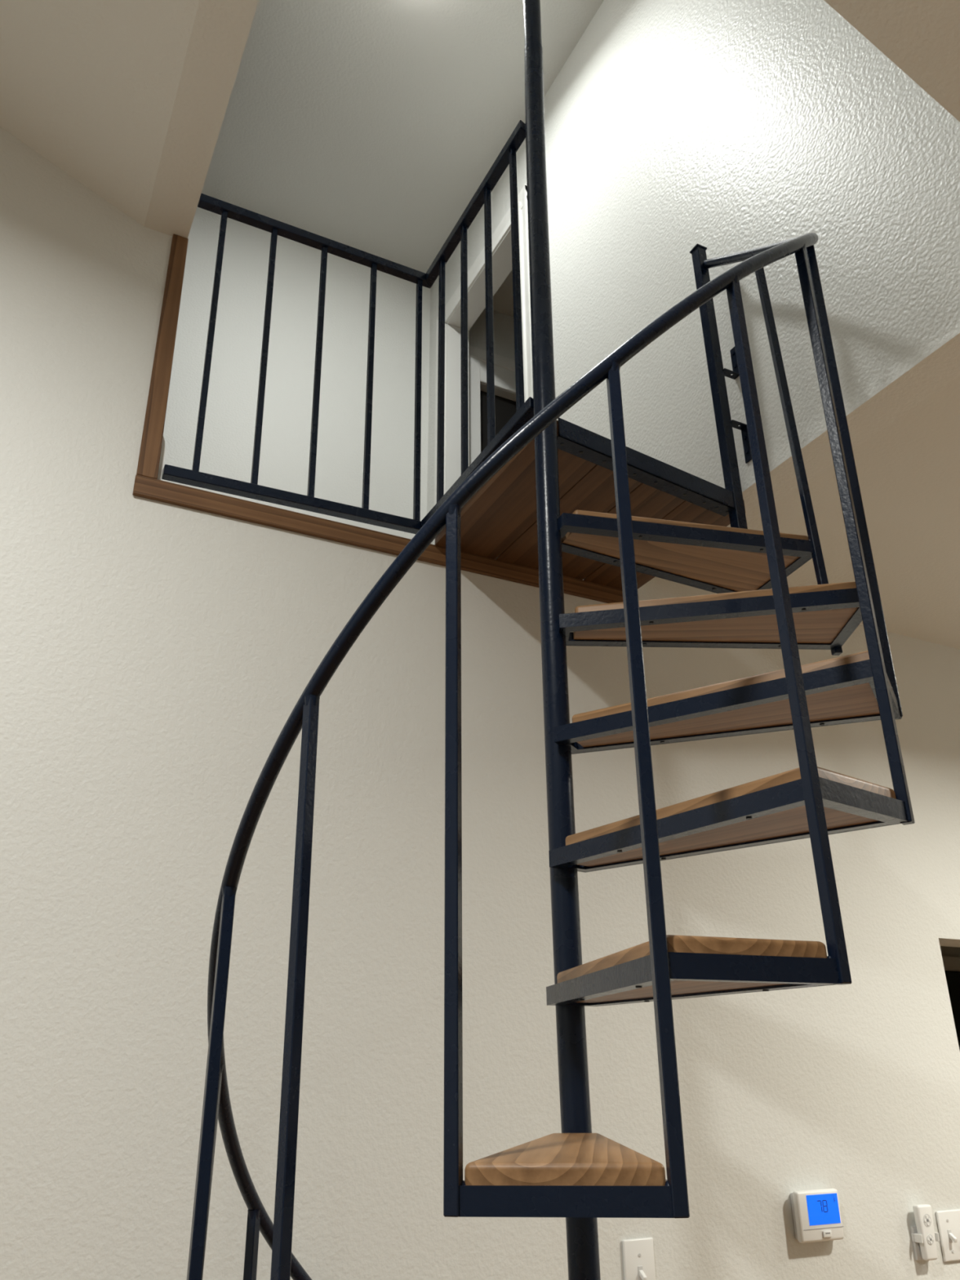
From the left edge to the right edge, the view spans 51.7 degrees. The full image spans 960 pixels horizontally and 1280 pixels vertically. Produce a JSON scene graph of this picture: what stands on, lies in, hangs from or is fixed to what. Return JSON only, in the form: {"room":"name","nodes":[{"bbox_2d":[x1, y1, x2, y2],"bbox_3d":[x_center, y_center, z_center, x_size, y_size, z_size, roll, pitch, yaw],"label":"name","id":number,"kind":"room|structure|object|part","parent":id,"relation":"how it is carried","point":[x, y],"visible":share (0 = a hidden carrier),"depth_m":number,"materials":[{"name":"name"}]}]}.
{"room":"stairwell","nodes":[
{"label":"stairwell","id":0,"kind":"room"},
{"bbox_2d":[161,206,430,539],"bbox_3d":[-0.795,-0.683,3.885,1.431,2.311,0.120,11,-26,-24],"label":"wall","id":1,"kind":"structure","parent":0,"point":[229,424],"depth_m":4.03,"materials":[{"name":"beige paint"}]},
{"bbox_2d":[201,0,604,273],"bbox_3d":[-0.184,-2.291,3.271,1.451,0.120,2.845,11,-26,-24],"label":"ceiling","id":2,"kind":"structure","parent":0,"point":[371,126],"depth_m":3.75,"materials":[{"name":"beige paint"}]},
{"bbox_2d":[0,126,959,1279],"bbox_3d":[-0.100,0.194,2.191,6.900,4.524,0.120,11,-26,-24],"label":"wall","id":3,"kind":"structure","parent":0,"point":[155,656],"depth_m":1.97,"materials":[{"name":"beige paint"}]},
{"bbox_2d":[136,234,188,479],"bbox_3d":[-0.686,-0.630,2.160,0.044,0.653,0.015,11,-26,-24],"label":"trim","id":4,"kind":"structure","parent":3,"relation":"attached to","point":[148,460],"depth_m":2.13,"materials":[{"name":"brown wood"}]},
{"bbox_2d":[132,474,622,603],"bbox_3d":[-0.163,-0.209,2.256,1.204,0.046,0.010,11,-26,-24],"label":"trim","id":5,"kind":"structure","parent":3,"relation":"attached to","point":[146,487],"depth_m":2.18,"materials":[{"name":"brown wood"}]},
{"bbox_2d":[622,1237,655,1279],"bbox_3d":[0.307,1.200,1.876,0.070,0.114,0.022,11,-26,-24],"label":"light switch","id":6,"kind":"object","parent":3,"relation":"attached to","point":[638,1259],"visible":1,"depth_m":1.89,"materials":[{"name":"white plastic"}]},
{"bbox_2d":[790,1188,844,1243],"bbox_3d":[0.709,1.211,2.086,0.118,0.094,0.032,11,-26,-24],"label":"thermostat","id":7,"kind":"object","parent":3,"relation":"attached to","point":[816,1214],"visible":1,"depth_m":2.07,"materials":[{"name":"grey plastic"}]},
{"bbox_3d":[0.708,1.214,2.093,0.112,0.086,0.018,11,-26,-24],"label":"plate","id":8,"kind":"part","parent":7,"relation":"part of","materials":[{"name":"grey plastic"}]},
{"bbox_2d":[910,1225,939,1260],"bbox_3d":[0.984,1.331,2.186,0.055,0.065,0.030,11,-26,-24],"label":"remote holder","id":9,"kind":"object","parent":3,"relation":"attached to","point":[917,1238],"visible":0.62,"depth_m":2.18,"materials":[{"name":"grey plastic"}]},
{"bbox_3d":[0.975,1.334,2.193,0.042,0.065,0.008,11,-26,-24],"label":"plate","id":10,"kind":"part","parent":9,"relation":"part of","materials":[{"name":"grey plastic"}]},
{"bbox_2d":[912,1204,937,1260],"bbox_3d":[0.987,1.309,2.190,0.044,0.106,0.019,11,-26,-24],"label":"remote control","id":11,"kind":"object","parent":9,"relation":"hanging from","point":[922,1213],"visible":1,"depth_m":2.19,"materials":[{"name":"white plastic"}]},
{"bbox_2d":[935,1208,959,1262],"bbox_3d":[1.107,1.350,2.249,0.159,0.099,0.022,11,-26,-24],"label":"light switch","id":12,"kind":"object","parent":3,"relation":"attached to","point":[948,1220],"visible":1,"depth_m":2.23,"materials":[{"name":"white plastic"}]},
{"bbox_2d":[0,0,959,649],"bbox_3d":[1.048,-2.063,0.669,6.900,1.891,5.042,11,-26,-24],"label":"ceiling","id":13,"kind":"structure","parent":0,"point":[129,99],"depth_m":2.06,"materials":[{"name":"beige paint"}]},
{"bbox_2d":[468,307,515,401],"bbox_3d":[0.103,0.123,5.643,1.910,2.050,3.000,11,-26,-24],"label":"wall","id":14,"kind":"structure","parent":0,"point":[503,324],"depth_m":4.45,"materials":[{"name":"beige paint"}]},
{"bbox_2d":[468,345,516,559],"bbox_3d":[0.291,-0.387,4.177,0.805,1.790,0.101,11,-26,-24],"label":"door","id":15,"kind":"structure","parent":14,"relation":"in","point":[504,367],"depth_m":4.32,"materials":[{"name":"white paint"}]},
{"bbox_3d":[-0.022,-0.467,3.991,0.063,1.790,0.012,11,-26,-24],"label":"casing","id":16,"kind":"part","parent":15,"relation":"part of","materials":[{"name":"white paint"}]},
{"bbox_3d":[0.304,-1.141,4.471,0.805,0.172,0.016,11,-26,-24],"label":"head casing","id":17,"kind":"part","parent":15,"relation":"part of","materials":[{"name":"white paint"}]},
{"bbox_3d":[0.274,-0.297,4.166,0.683,1.618,0.040,11,-26,-24],"label":"panel","id":18,"kind":"part","parent":15,"relation":"part of","materials":[{"name":"black paint"}]},
{"bbox_2d":[493,269,513,316],"bbox_3d":[0.349,-1.066,5.618,1.910,0.100,4.130,11,-26,-24],"label":"ceiling","id":19,"kind":"structure","parent":0,"point":[503,299],"depth_m":4.44,"materials":[{"name":"beige paint"}]},
{"bbox_2d":[426,0,959,544],"bbox_3d":[0.411,-1.064,3.049,0.100,2.311,2.845,11,-26,-24],"label":"wall","id":20,"kind":"structure","parent":0,"point":[725,127],"depth_m":2.43,"materials":[{"name":"beige paint"}]},
{"bbox_2d":[433,183,533,544],"bbox_3d":[0.048,-0.675,3.650,0.119,1.894,0.797,11,-26,-24],"label":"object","id":21,"kind":"structure","parent":20,"relation":"in","point":[501,240],"depth_m":4.00,"materials":[{"name":"white paint"}]},
{"bbox_3d":[-0.160,-0.552,3.924,0.017,1.894,0.072,11,-26,-24],"label":"casing","id":22,"kind":"part","parent":21,"relation":"part of","materials":[{"name":"white paint"}]},
{"bbox_3d":[-0.004,-1.512,3.996,0.017,0.072,0.797,11,-26,-24],"label":"head casing","id":23,"kind":"part","parent":21,"relation":"part of","materials":[{"name":"white paint"}]},
{"bbox_3d":[0.166,-0.817,3.333,0.017,1.894,0.072,11,-26,-24],"label":"casing","id":24,"kind":"part","parent":21,"relation":"part of","materials":[{"name":"white paint"}]},
{"bbox_2d":[940,946,959,956],"bbox_3d":[1.524,1.790,3.324,2.500,2.500,1.438,11,-26,-24],"label":"wall","id":25,"kind":"structure","parent":0,"point":[945,950],"depth_m":4.60,"materials":[{"name":"beige paint"}]},
{"bbox_2d":[942,955,959,1049],"bbox_3d":[1.431,2.185,3.843,1.900,1.900,0.060,11,-26,-24],"label":"window","id":26,"kind":"structure","parent":25,"relation":"in","point":[951,963],"depth_m":4.52,"materials":[{"name":"white paint"}]},
{"bbox_3d":[1.431,2.185,3.843,1.900,1.900,0.060,11,-26,-24],"label":"frame","id":27,"kind":"part","parent":26,"relation":"part of","materials":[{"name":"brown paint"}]},
{"bbox_3d":[0.484,1.846,0.224,7.140,0.100,7.920,11,-26,-24],"label":"floor","id":28,"kind":"structure","parent":0,"visible":0},
{"bbox_2d":[186,0,915,1279],"bbox_3d":[0.148,-0.192,1.803,1.093,4.912,1.050,11,-26,-24],"label":"spiral staircase","id":29,"kind":"structure","parent":28,"relation":"on","point":[557,499],"depth_m":1.38,"materials":[{"name":"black metal"}]},
{"bbox_2d":[161,120,533,533],"bbox_3d":[-0.280,-0.752,2.152,0.627,0.824,0.514,11,-26,-24],"label":"loft railing","id":30,"kind":"object","parent":29,"relation":"attached to","point":[525,410],"visible":0.85,"depth_m":2.29,"materials":[{"name":"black metal"}]},
{"bbox_3d":[-0.273,-0.402,1.998,0.619,0.059,0.514,11,-26,-24],"label":"rail","id":31,"kind":"part","parent":30,"relation":"part of","materials":[{"name":"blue metal"}]},
{"bbox_3d":[-0.283,-1.102,2.307,0.627,0.057,0.514,11,-26,-24],"label":"rail","id":32,"kind":"part","parent":30,"relation":"part of","materials":[{"name":"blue metal"}]},
{"bbox_3d":[0.127,0.071,1.675,1.046,2.414,1.049,11,-26,-24],"label":"handrail","id":33,"kind":"part","parent":29,"relation":"part of","materials":[{"name":"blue metal"}]},
{"bbox_3d":[0.551,-0.519,2.256,0.044,0.966,0.026,11,-26,-24],"label":"newel post","id":34,"kind":"part","parent":29,"relation":"part of","materials":[{"name":"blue metal"}]},
{"bbox_3d":[-0.769,-1.296,2.503,0.120,2.311,2.845,11,-26,-24],"label":"wall","id":35,"kind":"structure","parent":0,"visible":0},
{"bbox_2d":[157,436,165,479],"bbox_3d":[-0.977,-0.131,2.629,0.021,0.126,1.361,11,-26,-24],"label":"baseboard","id":36,"kind":"structure","parent":35,"relation":"attached to","point":[163,449],"depth_m":2.08,"materials":[{"name":"white paint"}]}
]}

